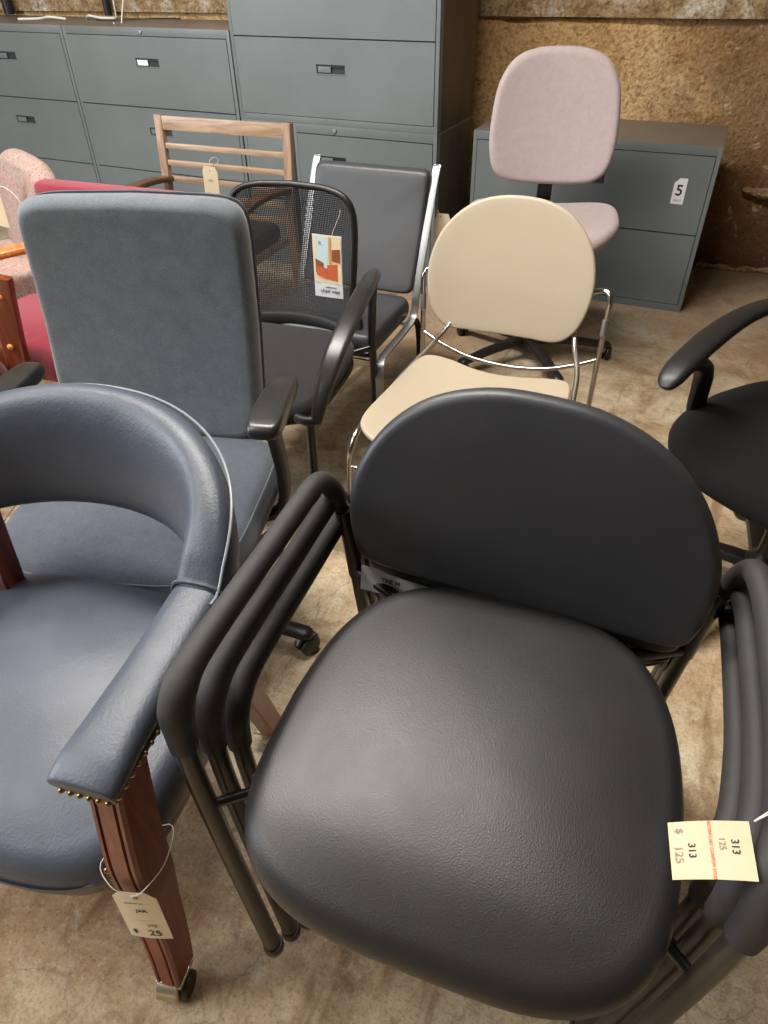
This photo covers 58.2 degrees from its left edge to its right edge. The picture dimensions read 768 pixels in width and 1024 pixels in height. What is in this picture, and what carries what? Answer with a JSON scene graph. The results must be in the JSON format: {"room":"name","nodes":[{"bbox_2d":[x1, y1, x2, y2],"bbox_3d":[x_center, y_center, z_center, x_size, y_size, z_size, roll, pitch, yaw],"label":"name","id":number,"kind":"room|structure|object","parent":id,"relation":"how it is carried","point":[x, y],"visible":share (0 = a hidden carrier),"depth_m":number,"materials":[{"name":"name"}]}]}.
{"room":"second-hand shop","nodes":[
{"label":"second-hand shop","id":0,"kind":"room"},
{"bbox_2d":[0,226,767,1023],"bbox_3d":[-1.164,0.340,1.875,9.200,0.100,9.200,16,43,20],"label":"floor","id":1,"kind":"structure","parent":0,"point":[65,959],"depth_m":1.33,"materials":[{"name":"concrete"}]},
{"bbox_2d":[0,274,29,375],"bbox_3d":[-1.407,-0.306,2.053,0.665,0.679,0.466,3,40,5],"label":"wooden armchair","id":2,"kind":"object","parent":1,"relation":"on","point":[13,347],"visible":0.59,"depth_m":2.06,"materials":[{"name":"brown wood"}]},
{"bbox_2d":[0,148,56,299],"bbox_3d":[-1.505,-0.949,2.736,0.496,0.797,0.671,-28,47,-29],"label":"patterned armchair","id":3,"kind":"object","parent":1,"relation":"on","point":[20,170],"visible":0.33,"depth_m":2.58,"materials":[{"name":"fabric"}]},
{"bbox_2d":[0,186,20,227],"bbox_3d":[-1.383,-1.123,2.517,0.192,0.173,0.005,16,43,20],"label":"price tag","id":4,"kind":"object","parent":3,"relation":"hanging from","point":[3,218],"visible":0.86,"depth_m":2.56,"materials":[{"name":"paper"}]},
{"bbox_2d":[0,15,115,183],"bbox_3d":[-2.084,-2.424,4.320,1.069,1.079,0.471,16,43,20],"label":"filing cabinet","id":5,"kind":"object","parent":1,"relation":"on","point":[42,115],"visible":0.48,"depth_m":3.97,"materials":[{"name":"metal"}]},
{"bbox_2d":[18,16,65,19],"bbox_3d":[-1.916,-2.762,3.858,0.309,0.024,0.043,12,41,15],"label":"cable tie","id":6,"kind":"object","parent":5,"relation":"on","point":[43,17],"visible":1,"depth_m":3.85,"materials":[{"name":"white plastic"}]},
{"bbox_2d":[86,14,114,18],"bbox_3d":[-1.592,-2.743,3.825,0.258,0.026,0.055,25,46,28],"label":"cable tie","id":7,"kind":"object","parent":5,"relation":"on","point":[88,15],"visible":0.98,"depth_m":3.82,"materials":[{"name":"white plastic"}]},
{"bbox_2d":[2,179,180,381],"bbox_3d":[-1.012,-0.626,2.335,0.690,0.800,0.479,13,42,16],"label":"lounge chair","id":8,"kind":"object","parent":1,"relation":"on","point":[33,322],"visible":0.15,"depth_m":2.22,"materials":[{"name":"red fabric"}]},
{"bbox_2d":[0,383,280,1003],"bbox_3d":[-0.547,0.286,1.198,0.666,0.824,0.636,9,41,12],"label":"chair","id":9,"kind":"object","parent":1,"relation":"on","point":[89,774],"visible":0.88,"depth_m":1.05,"materials":[{"name":"blue leather"}]},
{"bbox_2d":[100,824,173,938],"bbox_3d":[-0.327,0.506,0.950,0.081,0.149,0.095,5,40,7],"label":"price tag","id":10,"kind":"object","parent":9,"relation":"attached to","point":[142,914],"visible":0.99,"depth_m":0.93,"materials":[{"name":"paper"}]},
{"bbox_2d":[61,18,253,212],"bbox_3d":[-1.115,-2.142,3.954,1.069,1.079,0.471,16,43,20],"label":"filing cabinet","id":11,"kind":"object","parent":1,"relation":"on","point":[128,72],"visible":0.6,"depth_m":3.64,"materials":[{"name":"grey metal"}]},
{"bbox_2d":[113,0,123,23],"bbox_3d":[-1.401,-3.344,3.159,0.024,1.846,0.298,5,40,7],"label":"hanging cord","id":12,"kind":"object","parent":11,"relation":"on","point":[122,0],"visible":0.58,"depth_m":3.66,"materials":[{"name":"white plastic"}]},
{"bbox_2d":[96,18,180,20],"bbox_3d":[-1.345,-2.710,3.793,0.466,0.006,0.048,-1,40,0],"label":"wire","id":13,"kind":"object","parent":11,"relation":"on","point":[131,18],"visible":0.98,"depth_m":3.78,"materials":[{"name":"plastic"}]},
{"bbox_2d":[0,190,319,655],"bbox_3d":[-0.509,-0.082,1.516,0.720,0.988,0.733,4,40,6],"label":"chair","id":14,"kind":"object","parent":1,"relation":"on","point":[143,291],"visible":0.57,"depth_m":1.50,"materials":[{"name":"fabric"}]},
{"bbox_2d":[126,114,299,307],"bbox_3d":[-0.729,-1.161,2.936,0.650,0.845,0.426,14,42,18],"label":"chair","id":15,"kind":"object","parent":1,"relation":"on","point":[284,131],"visible":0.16,"depth_m":2.85,"materials":[{"name":"brown wood"}]},
{"bbox_2d":[202,157,219,193],"bbox_3d":[-0.738,-1.415,2.949,0.083,0.185,0.026,2,40,4],"label":"price tag","id":16,"kind":"object","parent":15,"relation":"on","point":[210,175],"visible":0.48,"depth_m":2.94,"materials":[{"name":"paper"}]},
{"bbox_2d":[242,118,302,263],"bbox_3d":[-0.495,-1.822,3.842,0.277,0.710,0.465,16,43,20],"label":"filing cabinet","id":17,"kind":"object","parent":1,"relation":"on","point":[251,142],"visible":0.23,"depth_m":3.58,"materials":[{"name":"grey metal"}]},
{"bbox_2d":[228,180,380,505],"bbox_3d":[-0.347,-0.454,2.058,0.646,0.859,0.586,11,41,14],"label":"mesh chair","id":18,"kind":"object","parent":1,"relation":"on","point":[321,361],"visible":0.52,"depth_m":2.05,"materials":[{"name":"black fabric"}]},
{"bbox_2d":[312,214,342,298],"bbox_3d":[-0.166,-0.750,2.015,0.096,0.257,0.003,11,41,14],"label":"tag","id":19,"kind":"object","parent":18,"relation":"hanging from","point":[327,249],"visible":1,"depth_m":2.03,"materials":[{"name":"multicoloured paper"}]},
{"bbox_2d":[315,258,323,271],"bbox_3d":[-0.190,-0.725,2.045,0.025,0.052,0.001,12,41,14],"label":"picture","id":20,"kind":"object","parent":19,"relation":"attached to","point":[318,263],"depth_m":2.04},
{"bbox_2d":[316,266,327,278],"bbox_3d":[-0.184,-0.712,2.053,0.034,0.037,0.001,12,41,14],"label":"picture","id":21,"kind":"object","parent":19,"relation":"attached to","point":[321,271],"depth_m":2.05},
{"bbox_2d":[316,236,327,267],"bbox_3d":[-0.180,-0.758,2.014,0.041,0.090,0.001,11,41,12],"label":"picture","id":22,"kind":"object","parent":19,"relation":"on","point":[321,250],"depth_m":2.01},
{"bbox_2d":[312,235,341,284],"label":"picture","id":23,"kind":"object","parent":19,"relation":"attached to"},
{"bbox_2d":[328,238,330,264],"bbox_3d":[-0.158,-0.757,2.004,0.008,0.077,0.001,10,41,11],"label":"picture","id":24,"kind":"object","parent":19,"relation":"on","point":[329,245],"depth_m":2.00},
{"bbox_2d":[327,265,337,281],"bbox_3d":[-0.152,-0.709,2.043,0.032,0.052,0.001,12,41,14],"label":"picture","id":25,"kind":"object","parent":19,"relation":"on","point":[332,270],"depth_m":2.04},
{"bbox_2d":[332,250,339,263],"bbox_3d":[-0.140,-0.744,2.008,0.025,0.041,0.001,11,41,12],"label":"picture","id":26,"kind":"object","parent":19,"relation":"attached to","point":[335,253],"depth_m":2.01},
{"bbox_2d":[272,154,441,399],"bbox_3d":[-0.128,-0.723,2.412,0.497,0.812,0.567,14,42,18],"label":"chair","id":27,"kind":"object","parent":1,"relation":"on","point":[394,205],"visible":0.62,"depth_m":2.35,"materials":[{"name":"grey fabric"}]},
{"bbox_2d":[433,211,449,246],"bbox_3d":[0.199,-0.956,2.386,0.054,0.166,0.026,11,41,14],"label":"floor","id":28,"kind":"structure","parent":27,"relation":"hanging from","point":[441,220],"depth_m":2.37,"materials":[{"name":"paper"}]},
{"bbox_2d":[293,117,471,285],"bbox_3d":[0.000,-1.676,3.653,0.767,0.710,0.471,16,43,20],"label":"filing cabinet","id":29,"kind":"object","parent":1,"relation":"on","point":[450,148],"visible":0.38,"depth_m":3.36,"materials":[{"name":"metal"}]},
{"bbox_2d":[226,0,478,133],"bbox_3d":[-0.154,-2.516,3.047,1.073,1.362,0.468,16,43,20],"label":"filing cabinet","id":30,"kind":"object","parent":29,"relation":"on","point":[390,65],"visible":1,"depth_m":3.14,"materials":[{"name":"grey metal"}]},
{"bbox_2d":[347,195,612,493],"bbox_3d":[0.257,-0.329,1.915,0.585,0.837,0.793,14,42,18],"label":"chair","id":31,"kind":"object","parent":1,"relation":"on","point":[522,266],"visible":0.67,"depth_m":1.98,"materials":[{"name":"beige fabric"}]},
{"bbox_2d":[225,513,741,1023],"bbox_3d":[0.163,0.356,1.132,0.682,0.780,0.648,12,41,16],"label":"chair","id":32,"kind":"object","parent":1,"relation":"on","point":[248,671],"visible":0.15,"depth_m":0.96,"materials":[{"name":"black plastic"}]},
{"bbox_2d":[195,491,763,1023],"bbox_3d":[0.146,0.332,1.054,0.682,0.780,0.648,12,41,16],"label":"chair","id":33,"kind":"object","parent":32,"relation":"on","point":[214,686],"visible":0.23,"depth_m":0.89,"materials":[{"name":"plastic"}]},
{"bbox_2d":[157,387,767,1023],"bbox_3d":[0.129,0.307,0.975,0.682,0.780,0.648,12,41,16],"label":"chair","id":34,"kind":"object","parent":33,"relation":"on","point":[473,791],"visible":0.99,"depth_m":0.87,"materials":[{"name":"leather"}]},
{"bbox_2d":[668,812,767,881],"bbox_3d":[0.323,0.310,0.644,0.094,0.061,0.065,7,40,10],"label":"price tag","id":35,"kind":"object","parent":34,"relation":"attached to","point":[699,850],"visible":1,"depth_m":0.65,"materials":[{"name":"paper"}]},
{"bbox_2d":[457,46,620,380],"bbox_3d":[0.627,-1.108,2.658,0.678,1.081,0.729,7,40,9],"label":"chair","id":36,"kind":"object","parent":1,"relation":"on","point":[555,119],"visible":0.55,"depth_m":2.67,"materials":[{"name":"pink fabric"}]},
{"bbox_2d":[470,119,728,311],"bbox_3d":[1.008,-1.496,3.407,1.079,0.713,0.468,15,42,18],"label":"filing cabinet","id":37,"kind":"object","parent":1,"relation":"on","point":[659,180],"visible":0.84,"depth_m":3.13,"materials":[{"name":"grey metal"}]},
{"bbox_2d":[658,298,767,564],"bbox_3d":[1.040,-0.199,1.583,0.789,1.035,0.689,-24,45,-25],"label":"swivel armchair","id":38,"kind":"object","parent":1,"relation":"on","point":[721,439],"visible":0.71,"depth_m":1.58,"materials":[{"name":"black fabric"}]},
{"bbox_2d":[0,10,767,272],"bbox_3d":[0.316,-2.131,3.890,9.246,1.100,0.160,13,42,16],"label":"wall","id":39,"kind":"structure","parent":0,"point":[693,71],"depth_m":3.36,"materials":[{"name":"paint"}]},
{"bbox_2d":[695,261,767,273],"bbox_3d":[3.004,-1.047,3.356,2.803,0.053,0.056,13,42,16],"label":"baseboard","id":40,"kind":"structure","parent":39,"relation":"attached to","point":[700,264],"depth_m":3.69,"materials":[{"name":"paint"}]},
{"bbox_2d":[742,187,767,198],"bbox_3d":[1.949,-1.579,3.438,0.308,0.055,0.126,16,43,20],"label":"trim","id":41,"kind":"structure","parent":39,"relation":"attached to","point":[762,193],"depth_m":3.43,"materials":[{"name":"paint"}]},
{"bbox_2d":[0,0,767,18],"bbox_3d":[0.282,-3.351,2.855,9.248,2.100,0.207,13,42,16],"label":"wall","id":42,"kind":"structure","parent":0,"point":[678,9],"depth_m":3.28,"materials":[{"name":"paint"}]},
{"bbox_2d":[1,0,14,14],"bbox_3d":[-2.302,-3.840,3.562,0.060,2.065,0.058,16,43,20],"label":"conduit pipe","id":43,"kind":"object","parent":42,"relation":"attached to","point":[8,8],"visible":1,"depth_m":4.18,"materials":[{"name":"black plastic"}]},
{"bbox_2d":[102,0,112,15],"bbox_3d":[-1.616,-3.684,3.356,0.044,2.065,0.043,16,43,20],"label":"conduit pipe","id":44,"kind":"object","parent":42,"relation":"attached to","point":[106,3],"visible":1,"depth_m":3.98,"materials":[{"name":"black plastic"}]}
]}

